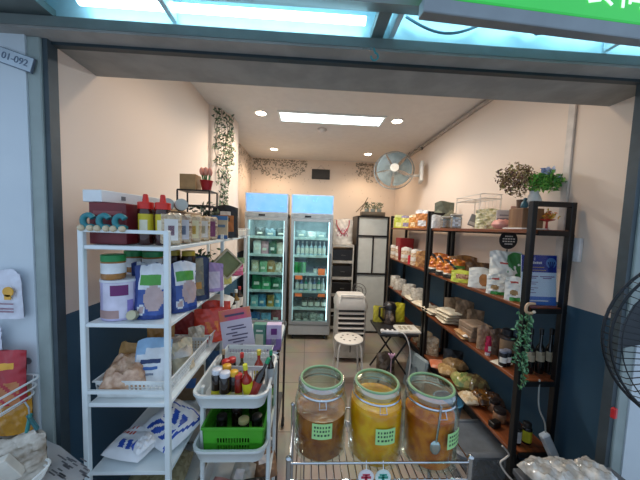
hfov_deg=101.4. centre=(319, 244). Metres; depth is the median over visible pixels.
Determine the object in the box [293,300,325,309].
shelf
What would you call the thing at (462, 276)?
pouch
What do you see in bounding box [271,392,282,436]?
shelf
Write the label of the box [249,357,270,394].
sauce bottle
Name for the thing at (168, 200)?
clear jar
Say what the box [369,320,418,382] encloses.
folding table
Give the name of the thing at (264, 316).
pack
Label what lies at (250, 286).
shelf
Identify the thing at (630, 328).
fan
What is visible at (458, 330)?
bag
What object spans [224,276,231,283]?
pouch
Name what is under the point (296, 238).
shelf
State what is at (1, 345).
pack
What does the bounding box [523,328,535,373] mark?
wine bottle
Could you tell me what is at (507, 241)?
round board
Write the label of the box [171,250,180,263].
jar
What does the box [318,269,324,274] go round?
price card
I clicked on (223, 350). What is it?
sauce bottle
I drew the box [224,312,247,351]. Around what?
print
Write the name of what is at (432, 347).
pouch
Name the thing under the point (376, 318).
shopping bag
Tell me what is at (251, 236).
shelf
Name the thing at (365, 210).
potted plant
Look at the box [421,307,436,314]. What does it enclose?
bag
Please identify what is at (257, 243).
pack
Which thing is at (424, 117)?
ceiling
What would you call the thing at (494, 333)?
pouch
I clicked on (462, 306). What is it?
pouch
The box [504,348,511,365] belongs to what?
bottle
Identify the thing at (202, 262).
pouch
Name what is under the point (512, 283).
pouch
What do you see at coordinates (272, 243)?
pack
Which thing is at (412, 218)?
pouch
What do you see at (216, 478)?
bag
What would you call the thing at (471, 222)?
photo card
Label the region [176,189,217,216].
black riser
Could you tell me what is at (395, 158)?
wall fan
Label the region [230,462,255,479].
bag
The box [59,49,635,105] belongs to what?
trim
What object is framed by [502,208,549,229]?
wooden planter
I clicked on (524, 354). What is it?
ivy
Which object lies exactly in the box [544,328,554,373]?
wine bottle
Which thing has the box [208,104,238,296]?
pillar
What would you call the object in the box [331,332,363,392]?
round stool
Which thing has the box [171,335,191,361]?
bag
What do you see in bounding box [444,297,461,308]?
pouch
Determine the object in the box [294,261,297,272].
drink can
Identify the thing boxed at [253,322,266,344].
carton
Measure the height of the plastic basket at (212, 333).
0.069 m
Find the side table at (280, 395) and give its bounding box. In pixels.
[244,320,286,479]
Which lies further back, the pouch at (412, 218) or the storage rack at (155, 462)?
the pouch at (412, 218)
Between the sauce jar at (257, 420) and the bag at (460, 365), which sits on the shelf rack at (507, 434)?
the bag at (460, 365)
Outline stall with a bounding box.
[513,467,624,479]
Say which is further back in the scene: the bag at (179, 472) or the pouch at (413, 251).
the pouch at (413, 251)
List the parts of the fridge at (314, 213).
lit panel, handle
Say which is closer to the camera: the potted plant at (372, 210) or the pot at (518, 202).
the pot at (518, 202)
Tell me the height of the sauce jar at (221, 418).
0.115 m
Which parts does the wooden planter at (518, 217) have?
dish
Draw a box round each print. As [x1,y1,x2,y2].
[0,303,12,312]
[2,287,13,299]
[93,210,121,214]
[139,220,146,229]
[157,220,161,230]
[168,226,173,234]
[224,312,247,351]
[361,474,370,479]
[378,474,387,479]
[530,276,554,292]
[548,262,554,271]
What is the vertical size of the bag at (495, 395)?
0.089 m
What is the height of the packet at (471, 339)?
0.037 m
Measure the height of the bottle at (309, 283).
0.170 m
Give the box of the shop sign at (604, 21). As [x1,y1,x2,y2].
[418,0,639,46]
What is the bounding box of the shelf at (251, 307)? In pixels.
[249,299,281,309]
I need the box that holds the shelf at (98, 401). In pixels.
[88,341,219,406]
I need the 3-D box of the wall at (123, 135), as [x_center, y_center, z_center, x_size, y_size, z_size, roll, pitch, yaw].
[-1.061,0.015,2.527,0.080,2.515,3.170,2,4,-3]
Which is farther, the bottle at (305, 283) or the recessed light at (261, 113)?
the bottle at (305, 283)
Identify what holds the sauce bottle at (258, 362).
in the plastic basket at (251, 368)
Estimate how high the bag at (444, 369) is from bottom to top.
0.070 m
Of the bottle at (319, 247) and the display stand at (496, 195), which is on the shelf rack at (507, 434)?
the display stand at (496, 195)
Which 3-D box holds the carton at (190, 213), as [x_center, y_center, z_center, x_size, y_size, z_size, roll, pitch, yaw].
[-0.628,-0.081,1.170,0.130,0.130,0.160,2,4,-3]
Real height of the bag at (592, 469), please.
0.069 m
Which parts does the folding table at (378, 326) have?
leg, leg, leg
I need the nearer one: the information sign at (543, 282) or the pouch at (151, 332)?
the pouch at (151, 332)
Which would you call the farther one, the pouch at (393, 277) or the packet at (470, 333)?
the pouch at (393, 277)
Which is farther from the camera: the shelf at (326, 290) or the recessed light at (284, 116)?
the shelf at (326, 290)
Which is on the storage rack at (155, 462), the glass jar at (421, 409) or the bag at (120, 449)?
the bag at (120, 449)
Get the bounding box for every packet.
[0,453,24,479]
[160,212,181,244]
[181,214,191,242]
[192,215,201,241]
[201,216,209,240]
[210,217,217,239]
[459,319,492,331]
[459,324,476,336]
[467,335,476,342]
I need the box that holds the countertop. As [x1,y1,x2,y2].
[0,434,89,479]
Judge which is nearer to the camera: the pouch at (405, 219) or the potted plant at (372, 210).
the pouch at (405, 219)
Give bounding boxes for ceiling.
[191,82,485,163]
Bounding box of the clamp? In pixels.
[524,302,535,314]
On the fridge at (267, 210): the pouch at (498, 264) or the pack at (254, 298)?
the pack at (254, 298)
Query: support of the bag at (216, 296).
in the plastic basket at (212, 333)
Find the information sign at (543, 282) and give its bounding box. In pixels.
[520,255,556,305]
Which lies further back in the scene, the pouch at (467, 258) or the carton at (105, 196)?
the pouch at (467, 258)
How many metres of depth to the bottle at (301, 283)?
3.49 m
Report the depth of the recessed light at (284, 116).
2.48 m
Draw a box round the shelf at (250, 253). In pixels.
[249,252,282,256]
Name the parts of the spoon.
handle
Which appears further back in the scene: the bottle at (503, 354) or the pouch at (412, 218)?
the pouch at (412, 218)
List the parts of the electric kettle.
handle, lid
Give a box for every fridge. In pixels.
[245,192,290,326]
[288,194,333,338]
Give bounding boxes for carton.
[83,189,174,209]
[89,202,154,244]
[154,211,200,215]
[180,174,200,189]
[212,215,227,238]
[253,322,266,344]
[266,322,281,350]
[395,238,413,259]
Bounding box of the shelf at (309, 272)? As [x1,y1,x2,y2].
[294,269,326,275]
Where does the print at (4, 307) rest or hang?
attached to the pack at (11, 289)
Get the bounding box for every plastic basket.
[92,337,207,397]
[175,308,214,346]
[213,344,273,388]
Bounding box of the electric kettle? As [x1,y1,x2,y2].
[378,301,396,324]
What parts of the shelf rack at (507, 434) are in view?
post, post, shelf, shelf, shelf, shelf, post, cord, power strip, rail, post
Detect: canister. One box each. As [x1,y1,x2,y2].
[440,216,451,227]
[449,214,462,227]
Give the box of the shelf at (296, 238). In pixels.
[295,237,327,239]
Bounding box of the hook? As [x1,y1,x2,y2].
[362,48,378,60]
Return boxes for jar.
[100,253,126,279]
[124,250,142,271]
[142,251,162,263]
[166,198,173,209]
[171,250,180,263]
[174,199,187,211]
[181,250,195,262]
[216,412,227,441]
[231,408,241,426]
[238,415,248,446]
[249,407,258,420]
[252,412,262,426]
[294,365,346,465]
[302,297,306,306]
[308,297,313,306]
[314,297,319,307]
[321,297,325,307]
[348,368,402,471]
[401,372,459,476]
[487,398,499,412]
[492,405,506,423]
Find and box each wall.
[0,33,41,430]
[57,49,251,479]
[251,157,394,317]
[389,96,634,460]
[620,345,639,479]
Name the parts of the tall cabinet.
screen panel, screen panel, screen panel, screen panel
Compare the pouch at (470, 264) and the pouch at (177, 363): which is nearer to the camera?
the pouch at (177, 363)
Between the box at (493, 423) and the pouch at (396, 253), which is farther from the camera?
the pouch at (396, 253)
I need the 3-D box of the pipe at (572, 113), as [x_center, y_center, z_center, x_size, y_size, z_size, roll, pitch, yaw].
[1.304,-0.471,1.375,0.012,1.200,0.040,2,4,-3]
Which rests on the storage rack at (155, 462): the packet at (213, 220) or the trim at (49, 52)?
the packet at (213, 220)
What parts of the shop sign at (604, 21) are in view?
sign panel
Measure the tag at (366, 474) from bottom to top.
0.078 m
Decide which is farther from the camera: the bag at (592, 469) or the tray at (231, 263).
the tray at (231, 263)
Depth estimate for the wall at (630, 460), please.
1.06 m
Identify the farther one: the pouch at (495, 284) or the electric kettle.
the electric kettle
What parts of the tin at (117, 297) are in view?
lid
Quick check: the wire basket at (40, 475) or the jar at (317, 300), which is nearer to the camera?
the wire basket at (40, 475)
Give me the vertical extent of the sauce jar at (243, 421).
0.115 m
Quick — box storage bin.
[453,419,516,459]
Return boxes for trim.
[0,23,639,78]
[27,36,55,443]
[42,38,70,453]
[51,41,639,84]
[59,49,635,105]
[407,99,492,157]
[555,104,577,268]
[594,84,639,466]
[609,199,639,474]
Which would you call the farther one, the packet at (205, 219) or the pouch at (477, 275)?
the pouch at (477, 275)
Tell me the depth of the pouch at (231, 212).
1.63 m
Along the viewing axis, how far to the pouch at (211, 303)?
1.57 m
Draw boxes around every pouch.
[0,350,27,406]
[0,384,33,435]
[119,341,136,353]
[131,261,157,275]
[134,263,163,319]
[135,337,172,389]
[147,324,174,337]
[171,260,196,313]
[171,337,194,374]
[175,312,193,334]
[188,325,204,347]
[194,307,225,342]
[196,256,209,300]
[202,300,229,309]
[206,350,219,370]
[209,262,223,291]
[213,205,237,237]
[213,342,219,350]
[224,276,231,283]
[232,265,242,275]
[237,257,243,271]
[390,245,395,257]
[390,275,399,286]
[393,278,405,290]
[394,215,402,227]
[395,246,397,259]
[401,215,408,227]
[401,247,411,261]
[401,284,415,295]
[408,214,415,227]
[410,249,421,265]
[410,288,422,301]
[412,326,420,342]
[415,210,428,227]
[415,251,424,266]
[417,331,432,346]
[426,336,438,356]
[428,253,447,272]
[431,214,440,227]
[434,201,453,224]
[435,256,450,275]
[443,259,465,278]
[443,348,462,359]
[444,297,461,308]
[450,255,476,269]
[450,270,468,282]
[455,299,473,325]
[466,261,488,270]
[467,309,484,321]
[468,267,488,288]
[476,324,489,349]
[486,274,507,294]
[489,250,521,276]
[490,328,501,354]
[504,276,520,301]
[507,253,521,277]
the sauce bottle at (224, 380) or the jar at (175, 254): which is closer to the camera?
the sauce bottle at (224, 380)
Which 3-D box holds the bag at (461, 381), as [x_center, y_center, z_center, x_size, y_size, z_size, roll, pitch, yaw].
[1.051,0.997,1.922,0.150,0.111,0.150,3,4,8]
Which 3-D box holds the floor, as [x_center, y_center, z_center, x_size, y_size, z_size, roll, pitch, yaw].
[-0.020,1.396,1.652,4.600,0.050,5.500,2,4,-3]
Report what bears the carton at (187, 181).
on the black riser
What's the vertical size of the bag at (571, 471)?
0.071 m
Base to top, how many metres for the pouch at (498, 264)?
0.263 m
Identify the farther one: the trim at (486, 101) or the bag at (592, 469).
the trim at (486, 101)
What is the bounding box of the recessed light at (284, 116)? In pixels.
[277,110,386,126]
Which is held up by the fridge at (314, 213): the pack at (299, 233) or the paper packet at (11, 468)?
the pack at (299, 233)
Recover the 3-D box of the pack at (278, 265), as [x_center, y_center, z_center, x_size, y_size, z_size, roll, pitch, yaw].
[-0.553,0.296,3.482,0.105,0.140,0.077,2,4,-3]
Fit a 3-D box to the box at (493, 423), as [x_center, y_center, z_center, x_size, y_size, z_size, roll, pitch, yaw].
[1.036,1.060,1.555,0.060,0.035,0.040,1,4,-20]
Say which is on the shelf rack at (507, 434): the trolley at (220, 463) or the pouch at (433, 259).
the pouch at (433, 259)
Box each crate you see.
[201,388,272,449]
[356,197,384,216]
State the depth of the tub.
2.38 m
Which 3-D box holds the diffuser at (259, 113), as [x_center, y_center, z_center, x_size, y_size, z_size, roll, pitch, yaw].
[-0.546,-1.219,2.425,0.092,0.004,0.092,2,4,-3]
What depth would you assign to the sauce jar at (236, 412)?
1.20 m
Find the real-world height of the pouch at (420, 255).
0.163 m
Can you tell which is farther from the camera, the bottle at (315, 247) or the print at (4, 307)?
the bottle at (315, 247)
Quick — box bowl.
[430,441,440,454]
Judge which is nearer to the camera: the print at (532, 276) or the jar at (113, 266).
the jar at (113, 266)
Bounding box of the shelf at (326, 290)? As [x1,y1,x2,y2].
[293,284,327,292]
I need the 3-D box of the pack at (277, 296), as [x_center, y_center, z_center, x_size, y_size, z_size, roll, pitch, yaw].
[-0.570,0.734,3.522,0.105,0.178,0.076,2,4,-3]
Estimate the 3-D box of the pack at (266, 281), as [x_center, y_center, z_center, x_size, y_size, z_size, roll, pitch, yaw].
[-0.712,0.503,3.489,0.140,0.175,0.075,2,4,-3]
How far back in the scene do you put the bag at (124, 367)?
0.97 m
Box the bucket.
[433,390,463,418]
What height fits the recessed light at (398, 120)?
0.008 m
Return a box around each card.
[218,306,255,351]
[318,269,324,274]
[467,214,475,226]
[490,359,511,366]
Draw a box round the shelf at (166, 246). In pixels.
[84,236,245,250]
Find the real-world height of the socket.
0.035 m
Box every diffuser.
[256,111,265,115]
[392,119,401,122]
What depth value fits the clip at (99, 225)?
0.88 m
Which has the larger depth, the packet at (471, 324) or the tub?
the tub
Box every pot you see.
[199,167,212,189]
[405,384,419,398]
[516,199,522,207]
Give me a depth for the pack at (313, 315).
3.51 m
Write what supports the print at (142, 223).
attached to the sauce bottle at (145, 212)
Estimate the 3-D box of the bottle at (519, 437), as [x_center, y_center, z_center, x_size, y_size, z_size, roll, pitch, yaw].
[1.078,1.029,1.439,0.050,0.115,0.050,2,4,-3]
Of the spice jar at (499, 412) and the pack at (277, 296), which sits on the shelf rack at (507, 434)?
the spice jar at (499, 412)
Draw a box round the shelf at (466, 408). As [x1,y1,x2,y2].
[403,337,520,467]
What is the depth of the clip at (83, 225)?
0.88 m
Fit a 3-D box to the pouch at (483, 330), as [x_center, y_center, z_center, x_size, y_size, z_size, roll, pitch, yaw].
[1.064,0.598,1.706,0.075,0.158,0.047,4,4,22]
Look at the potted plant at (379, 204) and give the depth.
3.74 m
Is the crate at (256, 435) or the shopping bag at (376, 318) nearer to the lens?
the crate at (256, 435)
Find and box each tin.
[99,274,135,320]
[126,310,138,319]
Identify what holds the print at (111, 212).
attached to the carton at (130, 210)
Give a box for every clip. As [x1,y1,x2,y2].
[77,212,95,230]
[93,213,111,231]
[109,213,128,231]
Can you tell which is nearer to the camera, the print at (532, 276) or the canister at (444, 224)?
the print at (532, 276)
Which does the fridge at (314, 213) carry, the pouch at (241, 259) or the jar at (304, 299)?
the jar at (304, 299)
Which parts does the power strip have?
cord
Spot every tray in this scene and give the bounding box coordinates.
[193,352,276,407]
[193,395,274,461]
[205,437,273,479]
[213,248,242,279]
[393,325,420,333]
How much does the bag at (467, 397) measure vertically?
0.066 m
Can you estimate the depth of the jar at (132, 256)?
1.07 m
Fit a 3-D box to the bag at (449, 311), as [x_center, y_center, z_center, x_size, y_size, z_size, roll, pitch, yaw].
[1.079,0.551,2.180,0.150,0.032,0.200,1,4,-13]
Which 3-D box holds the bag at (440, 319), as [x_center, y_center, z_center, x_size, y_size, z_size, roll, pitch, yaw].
[1.069,0.627,2.203,0.150,0.032,0.200,2,4,5]
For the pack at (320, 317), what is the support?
in the fridge at (314, 213)
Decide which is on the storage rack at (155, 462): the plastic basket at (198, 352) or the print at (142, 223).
the plastic basket at (198, 352)
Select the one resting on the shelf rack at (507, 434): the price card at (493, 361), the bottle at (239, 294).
the price card at (493, 361)
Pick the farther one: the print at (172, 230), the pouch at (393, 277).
the pouch at (393, 277)
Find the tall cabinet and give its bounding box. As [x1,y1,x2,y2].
[352,216,389,332]
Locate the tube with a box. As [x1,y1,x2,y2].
[484,336,491,355]
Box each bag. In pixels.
[0,429,48,479]
[98,353,145,389]
[101,422,154,462]
[128,449,193,479]
[131,432,155,455]
[143,399,199,453]
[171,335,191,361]
[176,364,203,400]
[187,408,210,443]
[198,294,234,308]
[213,476,229,479]
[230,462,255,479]
[244,477,265,479]
[254,447,276,477]
[332,219,352,243]
[373,305,382,321]
[375,351,394,375]
[395,302,404,321]
[405,294,411,300]
[412,300,430,306]
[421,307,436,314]
[422,305,437,312]
[429,359,441,368]
[435,307,461,315]
[435,310,459,318]
[435,315,457,324]
[436,313,458,321]
[438,363,457,376]
[442,357,469,371]
[450,371,471,390]
[454,328,468,336]
[455,331,467,339]
[458,390,479,405]
[466,373,490,390]
[470,388,493,407]
[474,208,498,228]
[485,391,505,407]
[491,219,508,228]
[517,455,564,479]
[543,456,589,479]
[574,455,617,479]
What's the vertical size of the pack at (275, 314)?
0.192 m
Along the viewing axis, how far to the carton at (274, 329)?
1.50 m
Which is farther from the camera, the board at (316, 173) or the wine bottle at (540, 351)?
the board at (316, 173)
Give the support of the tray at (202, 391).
on the trolley at (220, 463)
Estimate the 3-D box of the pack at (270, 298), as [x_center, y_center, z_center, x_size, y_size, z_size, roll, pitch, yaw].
[-0.665,0.743,3.517,0.105,0.155,0.076,2,4,-3]
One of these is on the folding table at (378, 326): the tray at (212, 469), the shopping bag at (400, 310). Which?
the shopping bag at (400, 310)
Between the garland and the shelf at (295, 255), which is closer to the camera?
the garland
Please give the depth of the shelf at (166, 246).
0.91 m
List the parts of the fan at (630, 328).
blade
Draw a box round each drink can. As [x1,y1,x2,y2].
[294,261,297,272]
[298,261,301,272]
[302,261,305,272]
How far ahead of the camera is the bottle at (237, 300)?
1.92 m
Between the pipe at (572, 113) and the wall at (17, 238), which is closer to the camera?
the wall at (17, 238)
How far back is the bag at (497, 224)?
1.55 m
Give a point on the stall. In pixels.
(517, 472)
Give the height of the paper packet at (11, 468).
0.127 m
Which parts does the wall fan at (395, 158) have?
blade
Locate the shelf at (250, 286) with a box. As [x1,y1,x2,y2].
[249,284,281,291]
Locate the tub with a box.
[403,349,428,391]
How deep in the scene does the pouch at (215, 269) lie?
1.39 m
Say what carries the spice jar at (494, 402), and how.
on the shelf rack at (507, 434)
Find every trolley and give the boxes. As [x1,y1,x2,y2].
[193,352,277,479]
[285,402,473,479]
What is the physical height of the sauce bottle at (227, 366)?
0.130 m
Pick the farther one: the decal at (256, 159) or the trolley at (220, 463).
the decal at (256, 159)
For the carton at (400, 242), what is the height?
0.270 m
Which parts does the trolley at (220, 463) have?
leg, leg, leg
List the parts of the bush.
stem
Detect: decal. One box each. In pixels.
[238,144,250,195]
[252,158,391,196]
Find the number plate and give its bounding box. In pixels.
[0,46,35,73]
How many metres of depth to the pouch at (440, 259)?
2.21 m
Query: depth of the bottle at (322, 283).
3.50 m
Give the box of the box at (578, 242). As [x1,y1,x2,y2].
[572,238,583,261]
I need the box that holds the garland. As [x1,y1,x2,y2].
[212,107,235,204]
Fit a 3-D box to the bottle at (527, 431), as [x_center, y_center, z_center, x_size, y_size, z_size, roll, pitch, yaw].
[1.137,1.031,1.442,0.050,0.115,0.050,2,4,-3]
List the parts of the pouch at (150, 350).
lettering panel, lettering panel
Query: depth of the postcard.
1.63 m
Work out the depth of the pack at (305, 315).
3.54 m
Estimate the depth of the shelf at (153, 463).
0.98 m
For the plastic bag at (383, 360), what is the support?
on the floor
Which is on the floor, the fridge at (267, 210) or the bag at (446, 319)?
the fridge at (267, 210)
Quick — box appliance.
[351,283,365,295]
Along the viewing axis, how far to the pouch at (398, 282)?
3.30 m
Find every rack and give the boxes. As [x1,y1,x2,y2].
[77,228,246,479]
[329,244,353,331]
[385,211,450,384]
[422,201,577,479]
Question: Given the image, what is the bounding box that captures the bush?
[494,162,537,207]
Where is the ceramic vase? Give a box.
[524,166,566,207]
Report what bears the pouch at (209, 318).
in the plastic basket at (212, 333)
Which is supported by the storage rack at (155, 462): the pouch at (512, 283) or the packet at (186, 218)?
the packet at (186, 218)
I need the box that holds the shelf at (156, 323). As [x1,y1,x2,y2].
[86,271,244,327]
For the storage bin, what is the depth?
1.59 m
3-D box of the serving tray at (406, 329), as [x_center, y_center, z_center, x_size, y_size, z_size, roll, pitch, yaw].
[0.846,0.820,2.553,0.220,0.036,0.180,2,4,-3]
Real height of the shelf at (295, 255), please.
0.034 m
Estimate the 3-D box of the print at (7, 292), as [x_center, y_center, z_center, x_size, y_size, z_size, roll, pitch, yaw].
[-1.044,0.162,0.877,0.034,0.044,0.003,2,4,-3]
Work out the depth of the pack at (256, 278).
3.48 m
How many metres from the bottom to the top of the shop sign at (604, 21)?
0.290 m
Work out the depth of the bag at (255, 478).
1.18 m
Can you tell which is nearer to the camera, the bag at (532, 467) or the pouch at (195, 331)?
the bag at (532, 467)
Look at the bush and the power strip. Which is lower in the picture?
the power strip
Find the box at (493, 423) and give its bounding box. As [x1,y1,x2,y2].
[488,418,500,428]
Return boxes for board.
[312,169,329,179]
[499,233,517,251]
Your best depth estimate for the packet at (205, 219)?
1.26 m
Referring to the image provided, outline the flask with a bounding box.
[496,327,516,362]
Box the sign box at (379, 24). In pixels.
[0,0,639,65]
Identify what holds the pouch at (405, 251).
on the shelf rack at (424, 269)
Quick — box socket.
[380,329,398,333]
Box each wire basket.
[0,373,39,416]
[32,458,50,479]
[238,228,249,236]
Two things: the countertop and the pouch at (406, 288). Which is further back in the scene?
the pouch at (406, 288)
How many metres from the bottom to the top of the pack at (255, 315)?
0.165 m
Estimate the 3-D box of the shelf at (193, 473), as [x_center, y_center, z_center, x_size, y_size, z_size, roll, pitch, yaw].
[-0.723,1.063,1.534,0.280,0.014,1.137,2,4,-3]
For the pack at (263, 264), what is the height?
0.160 m
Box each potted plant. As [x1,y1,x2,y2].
[188,202,218,216]
[362,202,369,211]
[369,202,377,211]
[376,202,383,211]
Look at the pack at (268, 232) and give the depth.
3.40 m
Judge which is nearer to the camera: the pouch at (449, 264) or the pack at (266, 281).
the pouch at (449, 264)
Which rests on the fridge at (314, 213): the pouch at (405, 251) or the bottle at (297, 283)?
the bottle at (297, 283)
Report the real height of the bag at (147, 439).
0.034 m
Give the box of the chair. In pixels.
[333,291,367,360]
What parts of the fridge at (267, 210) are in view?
lit panel, handle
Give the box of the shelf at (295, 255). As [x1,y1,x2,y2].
[294,252,327,257]
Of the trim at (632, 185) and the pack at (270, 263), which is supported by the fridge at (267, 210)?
the pack at (270, 263)
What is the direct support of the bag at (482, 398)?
on the shelf rack at (507, 434)
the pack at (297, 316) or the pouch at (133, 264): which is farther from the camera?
the pack at (297, 316)
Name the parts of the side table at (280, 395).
rail, leg, leg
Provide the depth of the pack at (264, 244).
3.43 m
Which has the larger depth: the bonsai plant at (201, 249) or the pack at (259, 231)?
the pack at (259, 231)
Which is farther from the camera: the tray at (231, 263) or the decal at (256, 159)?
the decal at (256, 159)
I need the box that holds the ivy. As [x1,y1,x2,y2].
[511,311,533,389]
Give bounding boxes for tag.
[358,460,373,479]
[375,460,390,479]
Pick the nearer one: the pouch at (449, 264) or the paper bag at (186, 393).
the paper bag at (186, 393)
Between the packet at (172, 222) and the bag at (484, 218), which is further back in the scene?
the bag at (484, 218)
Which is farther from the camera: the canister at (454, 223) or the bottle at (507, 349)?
the canister at (454, 223)
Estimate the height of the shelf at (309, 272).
0.034 m
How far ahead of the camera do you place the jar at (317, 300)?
3.50 m
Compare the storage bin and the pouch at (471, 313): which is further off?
the pouch at (471, 313)
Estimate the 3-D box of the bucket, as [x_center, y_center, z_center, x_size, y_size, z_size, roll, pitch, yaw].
[0.937,1.258,1.936,0.204,0.252,0.204,2,4,-3]
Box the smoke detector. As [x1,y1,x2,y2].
[317,127,326,132]
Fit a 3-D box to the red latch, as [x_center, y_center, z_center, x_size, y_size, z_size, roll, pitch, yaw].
[1.177,0.673,1.049,0.018,0.042,0.016,1,4,-20]
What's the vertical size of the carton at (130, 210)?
0.145 m
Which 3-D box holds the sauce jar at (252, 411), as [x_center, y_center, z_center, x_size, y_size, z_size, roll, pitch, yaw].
[-0.326,0.802,1.296,0.048,0.115,0.048,2,4,-3]
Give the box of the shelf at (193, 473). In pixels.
[184,443,205,479]
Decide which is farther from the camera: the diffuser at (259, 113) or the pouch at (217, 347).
the diffuser at (259, 113)
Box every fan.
[374,151,423,189]
[601,273,639,407]
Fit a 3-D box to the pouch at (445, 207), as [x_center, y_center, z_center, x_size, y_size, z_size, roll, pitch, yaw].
[1.119,-0.273,2.365,0.170,0.250,0.057,3,4,15]
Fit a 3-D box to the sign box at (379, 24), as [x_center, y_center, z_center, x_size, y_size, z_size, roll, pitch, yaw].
[0.186,-0.745,0.788,3.000,0.228,0.257,2,4,-3]
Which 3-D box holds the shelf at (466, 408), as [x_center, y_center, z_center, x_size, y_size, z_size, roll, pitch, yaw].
[1.182,1.292,2.817,0.012,0.080,2.970,2,4,-3]
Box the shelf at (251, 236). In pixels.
[250,235,283,238]
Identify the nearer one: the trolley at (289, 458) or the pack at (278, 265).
the trolley at (289, 458)
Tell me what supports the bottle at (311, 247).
on the fridge at (314, 213)
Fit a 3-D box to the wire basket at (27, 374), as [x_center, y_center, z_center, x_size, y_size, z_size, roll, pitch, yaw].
[-1.166,0.499,0.794,0.385,0.080,0.266,2,4,-3]
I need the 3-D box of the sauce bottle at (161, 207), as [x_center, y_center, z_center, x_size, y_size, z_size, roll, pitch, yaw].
[-0.581,-0.093,0.970,0.056,0.184,0.056,2,4,-3]
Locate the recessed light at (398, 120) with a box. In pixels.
[390,118,403,123]
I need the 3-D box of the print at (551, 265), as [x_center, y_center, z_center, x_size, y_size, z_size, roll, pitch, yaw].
[1.213,0.114,1.374,0.037,0.052,0.004,2,-1,0]
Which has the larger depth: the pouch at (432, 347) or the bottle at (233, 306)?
the pouch at (432, 347)
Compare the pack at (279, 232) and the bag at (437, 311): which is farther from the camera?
the pack at (279, 232)
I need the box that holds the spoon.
[430,406,442,454]
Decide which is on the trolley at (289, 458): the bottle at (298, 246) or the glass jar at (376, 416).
the glass jar at (376, 416)
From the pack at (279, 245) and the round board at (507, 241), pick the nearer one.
the round board at (507, 241)
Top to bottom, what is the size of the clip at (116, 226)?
0.064 m
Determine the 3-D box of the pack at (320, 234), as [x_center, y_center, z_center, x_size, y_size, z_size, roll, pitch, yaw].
[0.018,-0.132,3.465,0.140,0.093,0.075,2,4,-3]
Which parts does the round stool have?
leg, leg, seat, leg, leg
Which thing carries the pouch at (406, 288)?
on the shelf rack at (424, 269)
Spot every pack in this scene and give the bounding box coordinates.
[0,269,24,318]
[0,326,2,349]
[250,294,257,305]
[251,260,258,271]
[251,311,260,319]
[252,274,261,288]
[253,240,260,252]
[255,227,264,235]
[258,294,265,306]
[259,260,266,271]
[261,241,268,253]
[261,276,271,288]
[261,312,270,319]
[265,229,275,235]
[266,295,273,306]
[267,260,274,271]
[269,240,276,253]
[271,277,280,289]
[271,309,280,319]
[274,293,280,306]
[275,262,281,271]
[276,228,283,235]
[277,242,282,253]
[294,312,301,319]
[296,230,306,236]
[302,312,308,319]
[306,231,316,236]
[309,312,316,320]
[317,231,325,237]
[317,313,323,320]
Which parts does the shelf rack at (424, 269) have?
post, post, shelf, shelf, shelf, shelf, post, post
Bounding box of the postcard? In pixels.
[496,210,508,219]
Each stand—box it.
[455,193,502,227]
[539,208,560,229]
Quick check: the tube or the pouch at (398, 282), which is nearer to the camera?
the tube
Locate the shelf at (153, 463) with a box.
[90,360,206,474]
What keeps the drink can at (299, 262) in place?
on the fridge at (314, 213)
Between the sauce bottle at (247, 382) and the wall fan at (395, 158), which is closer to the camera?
the sauce bottle at (247, 382)
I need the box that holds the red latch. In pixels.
[610,407,617,418]
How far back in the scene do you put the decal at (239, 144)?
3.57 m
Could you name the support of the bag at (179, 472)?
on the storage rack at (155, 462)
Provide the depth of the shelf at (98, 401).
0.95 m
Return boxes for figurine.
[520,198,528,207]
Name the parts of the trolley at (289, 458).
post, post, post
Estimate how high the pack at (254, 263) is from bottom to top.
0.163 m
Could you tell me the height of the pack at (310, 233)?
0.093 m
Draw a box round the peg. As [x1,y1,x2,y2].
[24,401,39,432]
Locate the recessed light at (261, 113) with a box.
[254,110,267,116]
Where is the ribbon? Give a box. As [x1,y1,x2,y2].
[388,353,394,386]
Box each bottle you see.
[137,194,154,244]
[154,195,170,244]
[211,366,221,394]
[219,349,224,365]
[219,369,229,394]
[222,358,229,365]
[222,363,230,369]
[228,356,235,365]
[230,293,235,308]
[230,369,238,394]
[233,289,239,307]
[235,372,242,394]
[237,286,242,307]
[238,352,243,375]
[242,363,252,394]
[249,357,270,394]
[254,349,262,377]
[267,349,273,387]
[295,279,298,289]
[296,241,299,254]
[299,278,302,289]
[300,241,304,254]
[304,278,307,289]
[305,241,308,254]
[308,278,311,289]
[309,241,312,254]
[312,278,315,289]
[313,241,316,254]
[316,278,320,290]
[318,241,321,254]
[321,278,324,290]
[322,242,325,254]
[498,349,507,366]
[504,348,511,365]
[517,422,521,445]
[521,420,532,444]
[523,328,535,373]
[534,328,545,373]
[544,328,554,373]
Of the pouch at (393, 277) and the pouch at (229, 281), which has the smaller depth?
the pouch at (229, 281)
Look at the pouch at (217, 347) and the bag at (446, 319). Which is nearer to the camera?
the pouch at (217, 347)
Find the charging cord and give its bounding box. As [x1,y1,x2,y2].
[500,445,512,479]
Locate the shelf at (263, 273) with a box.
[249,268,282,274]
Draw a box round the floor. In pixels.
[198,318,515,479]
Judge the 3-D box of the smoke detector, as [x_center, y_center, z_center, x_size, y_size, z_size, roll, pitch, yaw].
[0.020,-1.210,2.770,0.100,0.032,0.100,2,4,-3]
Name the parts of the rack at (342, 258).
drawer, drawer, drawer, drawer, drawer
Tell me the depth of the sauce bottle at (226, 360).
1.17 m

